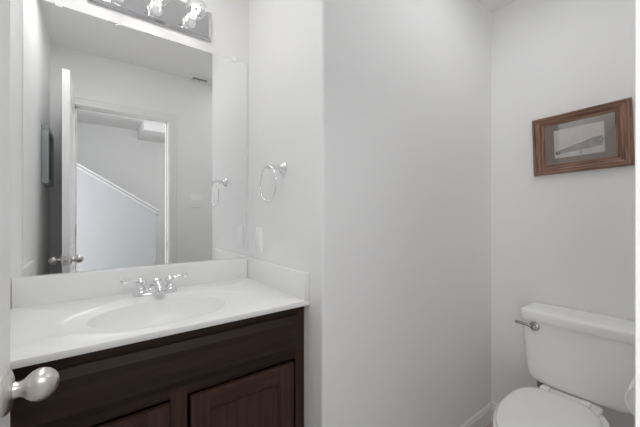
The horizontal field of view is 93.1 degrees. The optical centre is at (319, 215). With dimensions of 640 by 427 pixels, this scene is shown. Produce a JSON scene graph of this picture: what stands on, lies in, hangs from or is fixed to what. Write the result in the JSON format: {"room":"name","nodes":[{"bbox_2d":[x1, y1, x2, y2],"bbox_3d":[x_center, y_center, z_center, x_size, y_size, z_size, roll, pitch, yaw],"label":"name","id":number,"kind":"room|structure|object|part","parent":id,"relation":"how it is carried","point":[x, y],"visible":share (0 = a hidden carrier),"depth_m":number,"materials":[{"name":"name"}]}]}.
{"room":"bathroom","nodes":[
{"label":"bathroom","id":0,"kind":"room"},
{"bbox_2d":[10,0,248,278],"bbox_3d":[-0.802,0.007,1.306,1.006,2.455,0.120,0,0,-37],"label":"wall","id":1,"kind":"structure","parent":0,"point":[229,18],"depth_m":1.17,"materials":[{"name":"white paint"}]},
{"bbox_2d":[11,258,246,308],"bbox_3d":[-0.710,0.266,1.283,0.843,0.101,0.025,0,0,-37],"label":"backsplash","id":2,"kind":"structure","parent":1,"relation":"attached to","point":[55,288],"depth_m":1.18,"materials":[{"name":"stone"}]},
{"bbox_2d":[23,0,246,276],"bbox_3d":[-0.703,-0.284,1.298,0.822,0.999,0.011,0,0,-37],"label":"wall mirror","id":3,"kind":"object","parent":1,"relation":"attached to","point":[135,141],"visible":1,"depth_m":1.23,"materials":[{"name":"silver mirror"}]},
{"bbox_2d":[87,0,210,41],"bbox_3d":[-0.683,-0.888,1.271,0.464,0.134,0.076,0,0,-37],"label":"vanity light bar","id":4,"kind":"object","parent":1,"relation":"attached to","point":[175,16],"visible":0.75,"depth_m":1.32,"materials":[{"name":"silver metal"}]},
{"bbox_2d":[148,0,161,15],"bbox_3d":[-0.682,-0.872,1.261,0.054,0.054,0.058,0,0,-37],"label":"socket","id":5,"kind":"object","parent":4,"relation":"attached to","point":[154,9],"depth_m":1.27,"materials":[{"name":"silver metal"}]},
{"bbox_2d":[152,0,169,5],"bbox_3d":[-0.636,-0.872,1.200,0.080,0.080,0.094,0,0,-37],"label":"globe bulb","id":6,"kind":"object","parent":4,"relation":"attached to","point":[167,2],"visible":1,"depth_m":1.23,"materials":[{"name":"white glass"}]},
{"bbox_2d":[183,12,195,27],"bbox_3d":[-0.572,-0.872,1.343,0.054,0.054,0.058,0,0,-37],"label":"socket","id":7,"kind":"object","parent":4,"relation":"attached to","point":[188,22],"depth_m":1.35,"materials":[{"name":"silver metal"}]},
{"bbox_2d":[186,0,205,19],"bbox_3d":[-0.526,-0.872,1.282,0.080,0.080,0.094,0,0,-37],"label":"globe bulb","id":8,"kind":"object","parent":4,"relation":"attached to","point":[193,11],"visible":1,"depth_m":1.29,"materials":[{"name":"white glass"}]},
{"bbox_2d":[249,0,490,426],"bbox_3d":[0.348,0.007,1.781,1.404,2.455,0.743,0,0,-37],"label":"wall","id":9,"kind":"structure","parent":0,"point":[377,113],"depth_m":1.31,"materials":[{"name":"white paint"}]},
{"bbox_2d":[256,227,262,251],"bbox_3d":[-0.294,0.118,1.462,0.007,0.117,0.070,0,0,-37],"label":"outlet plate","id":10,"kind":"object","parent":9,"relation":"attached to","point":[259,231],"visible":1,"depth_m":1.45,"materials":[{"name":"white plastic"}]},
{"bbox_2d":[260,162,286,201],"bbox_3d":[-0.189,-0.139,1.262,0.078,0.172,0.146,0,0,-37],"label":"towel ring","id":11,"kind":"object","parent":9,"relation":"attached to","point":[282,167],"visible":1,"depth_m":1.25,"materials":[{"name":"silver metal"}]},
{"bbox_3d":[-0.184,-0.199,1.255,0.078,0.054,0.054,0,0,-37],"label":"post","id":12,"kind":"part","parent":11,"relation":"part of","materials":[{"name":"silver metal"}]},
{"bbox_2d":[460,402,492,426],"bbox_3d":[0.532,1.181,1.446,1.272,0.108,0.013,0,0,-37],"label":"baseboard","id":13,"kind":"structure","parent":9,"relation":"attached to","point":[484,417],"depth_m":1.74,"materials":[{"name":"white paint"}]},
{"bbox_2d":[477,0,516,12],"bbox_3d":[0.375,-1.270,-0.125,3.650,0.100,3.850,0,0,-37],"label":"ceiling","id":14,"kind":"structure","parent":0,"point":[491,6],"depth_m":1.75,"materials":[{"name":"white paint"}]},
{"bbox_2d":[491,0,634,426],"bbox_3d":[1.357,0.007,1.506,0.120,2.455,0.908,0,0,-37],"label":"wall","id":15,"kind":"structure","parent":0,"point":[563,239],"depth_m":1.59,"materials":[{"name":"white paint"}]},
{"bbox_2d":[491,401,497,415],"bbox_3d":[1.270,1.181,1.512,0.013,0.108,0.793,0,0,-37],"label":"baseboard","id":16,"kind":"structure","parent":15,"relation":"attached to","point":[494,405],"depth_m":1.81,"materials":[{"name":"white paint"}]},
{"bbox_2d":[532,97,634,175],"bbox_3d":[1.272,-0.367,1.494,0.031,0.301,0.380,0,-2,-37],"label":"framed print","id":17,"kind":"object","parent":15,"relation":"attached to","point":[601,136],"visible":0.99,"depth_m":1.47,"materials":[{"name":"brown wood"}]},
{"bbox_3d":[1.270,-0.494,1.497,0.031,0.047,0.380,0,-2,-37],"label":"frame rail","id":18,"kind":"part","parent":17,"relation":"part of","materials":[{"name":"brown wood"}]},
{"bbox_3d":[1.275,-0.242,1.491,0.031,0.050,0.380,0,-2,-37],"label":"frame rail","id":19,"kind":"part","parent":17,"relation":"part of","materials":[{"name":"brown wood"}]},
{"bbox_3d":[0.375,1.284,-0.125,3.650,0.100,3.850,0,0,-37],"label":"floor","id":20,"kind":"structure","parent":0,"visible":0},
{"bbox_2d":[10,306,303,426],"bbox_3d":[-0.559,0.785,1.082,0.882,0.899,0.526,0,0,-37],"label":"vanity cabinet","id":21,"kind":"object","parent":20,"relation":"on","point":[249,372],"visible":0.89,"depth_m":0.90,"materials":[{"name":"brown wood"}]},
{"bbox_3d":[-0.575,0.564,0.754,0.256,0.055,0.019,0,0,-37],"label":"door rail","id":22,"kind":"part","parent":21,"relation":"part of","materials":[{"name":"brown wood"}]},
{"bbox_3d":[-0.419,0.357,0.896,0.806,0.043,0.020,0,0,-37],"label":"frame rail","id":23,"kind":"part","parent":21,"relation":"part of","materials":[{"name":"brown wood"}]},
{"bbox_3d":[-0.575,0.808,0.754,0.366,0.543,0.019,0,0,-37],"label":"door","id":24,"kind":"part","parent":21,"relation":"part of","materials":[{"name":"brown wood"}]},
{"bbox_2d":[10,257,308,369],"bbox_3d":[-0.555,0.327,1.077,0.885,0.223,0.541,0,0,-37],"label":"countertop","id":25,"kind":"structure","parent":21,"relation":"on","point":[53,317],"depth_m":1.09,"materials":[{"name":"stone"}]},
{"bbox_2d":[121,273,187,296],"bbox_3d":[-0.657,0.280,1.214,0.181,0.071,0.164,0,0,5],"label":"bathroom faucet","id":26,"kind":"object","parent":25,"relation":"on","point":[156,286],"visible":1,"depth_m":1.18,"materials":[{"name":"silver metal"}]},
{"bbox_3d":[-0.659,0.308,1.216,0.156,0.014,0.052,0,0,-37],"label":"plate","id":27,"kind":"part","parent":26,"relation":"part of","materials":[{"name":"silver metal"}]},
{"bbox_3d":[-0.633,0.277,1.182,0.060,0.062,0.129,0,0,-37],"label":"spout","id":28,"kind":"part","parent":26,"relation":"part of","materials":[{"name":"silver metal"}]},
{"bbox_3d":[-0.419,0.512,0.896,0.806,0.040,0.020,0,0,-37],"label":"frame rail","id":29,"kind":"part","parent":21,"relation":"part of","materials":[{"name":"brown wood"}]},
{"bbox_3d":[-0.242,0.808,1.004,0.354,0.543,0.019,0,0,-37],"label":"door","id":30,"kind":"part","parent":21,"relation":"part of","materials":[{"name":"brown wood"}]},
{"bbox_3d":[-0.242,0.564,1.004,0.244,0.055,0.019,0,0,-37],"label":"door rail","id":31,"kind":"part","parent":21,"relation":"part of","materials":[{"name":"brown wood"}]},
{"bbox_3d":[-0.243,0.808,1.004,0.246,0.435,0.011,0,0,-37],"label":"door panel","id":32,"kind":"part","parent":21,"relation":"part of","materials":[{"name":"brown wood"}]},
{"bbox_2d":[492,302,634,426],"bbox_3d":[0.991,0.848,1.242,0.778,0.774,0.461,0,0,-37],"label":"toilet","id":33,"kind":"object","parent":20,"relation":"on","point":[587,355],"visible":0.98,"depth_m":1.31,"materials":[{"name":"white ceramic"}]},
{"bbox_3d":[1.003,0.534,1.492,0.016,0.018,0.076,0,0,-37],"label":"lever arm","id":34,"kind":"part","parent":33,"relation":"part of","materials":[{"name":"silver metal"}]},
{"bbox_3d":[1.032,0.539,1.465,0.028,0.043,0.043,0,0,-37],"label":"flush handle","id":35,"kind":"part","parent":33,"relation":"part of","materials":[{"name":"silver metal"}]},
{"bbox_3d":[0.872,0.819,1.185,0.502,0.018,0.320,0,0,-37],"label":"seat","id":36,"kind":"part","parent":33,"relation":"part of","materials":[{"name":"white plastic"}]},
{"bbox_3d":[0.875,0.800,1.187,0.489,0.018,0.304,0,0,-37],"label":"lid","id":37,"kind":"part","parent":33,"relation":"part of","materials":[{"name":"white plastic"}]},
{"bbox_3d":[0.941,1.032,1.237,0.690,0.405,0.336,0,0,-37],"label":"bowl","id":38,"kind":"part","parent":33,"relation":"part of","materials":[{"name":"white ceramic"}]},
{"bbox_3d":[1.215,0.487,1.408,0.220,0.054,0.458,0,0,-37],"label":"tank lid","id":39,"kind":"part","parent":33,"relation":"part of","materials":[{"name":"white ceramic"}]},
{"bbox_3d":[1.217,0.666,1.409,0.205,0.304,0.442,0,0,-37],"label":"tank","id":40,"kind":"part","parent":33,"relation":"part of","materials":[{"name":"white ceramic"}]},
{"bbox_3d":[0.136,0.007,0.093,3.530,2.455,0.115,0,0,-37],"label":"wall","id":41,"kind":"structure","parent":0,"visible":0},
{"bbox_2d":[0,0,59,426],"bbox_3d":[-0.315,0.196,0.219,0.158,2.053,0.634,0,0,-37],"label":"door","id":42,"kind":"structure","parent":41,"relation":"in","point":[41,383],"depth_m":0.44,"materials":[{"name":"white paint"}]},
{"bbox_3d":[-0.436,0.260,0.460,0.062,0.062,0.062,0,0,-37],"label":"knob","id":43,"kind":"part","parent":42,"relation":"part of","materials":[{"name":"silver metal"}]},
{"bbox_2d":[635,0,639,426],"bbox_3d":[0.130,0.181,0.172,0.753,2.106,0.020,0,0,-37],"label":"trim","id":44,"kind":"structure","parent":41,"relation":"attached to","point":[637,2],"depth_m":0.37,"materials":[{"name":"white paint"}]},
{"bbox_3d":[0.924,0.494,0.802,0.157,0.048,0.072,0,0,-37],"label":"toilet paper holder","id":45,"kind":"object","parent":41,"relation":"attached to","visible":0},
{"bbox_2d":[624,377,634,416],"bbox_3d":[0.896,0.494,0.805,0.100,0.110,0.110,0,0,-37],"label":"toilet paper roll","id":46,"kind":"object","parent":45,"relation":"on","point":[629,397],"visible":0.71,"depth_m":0.81,"materials":[{"name":"white paper"}]}
]}

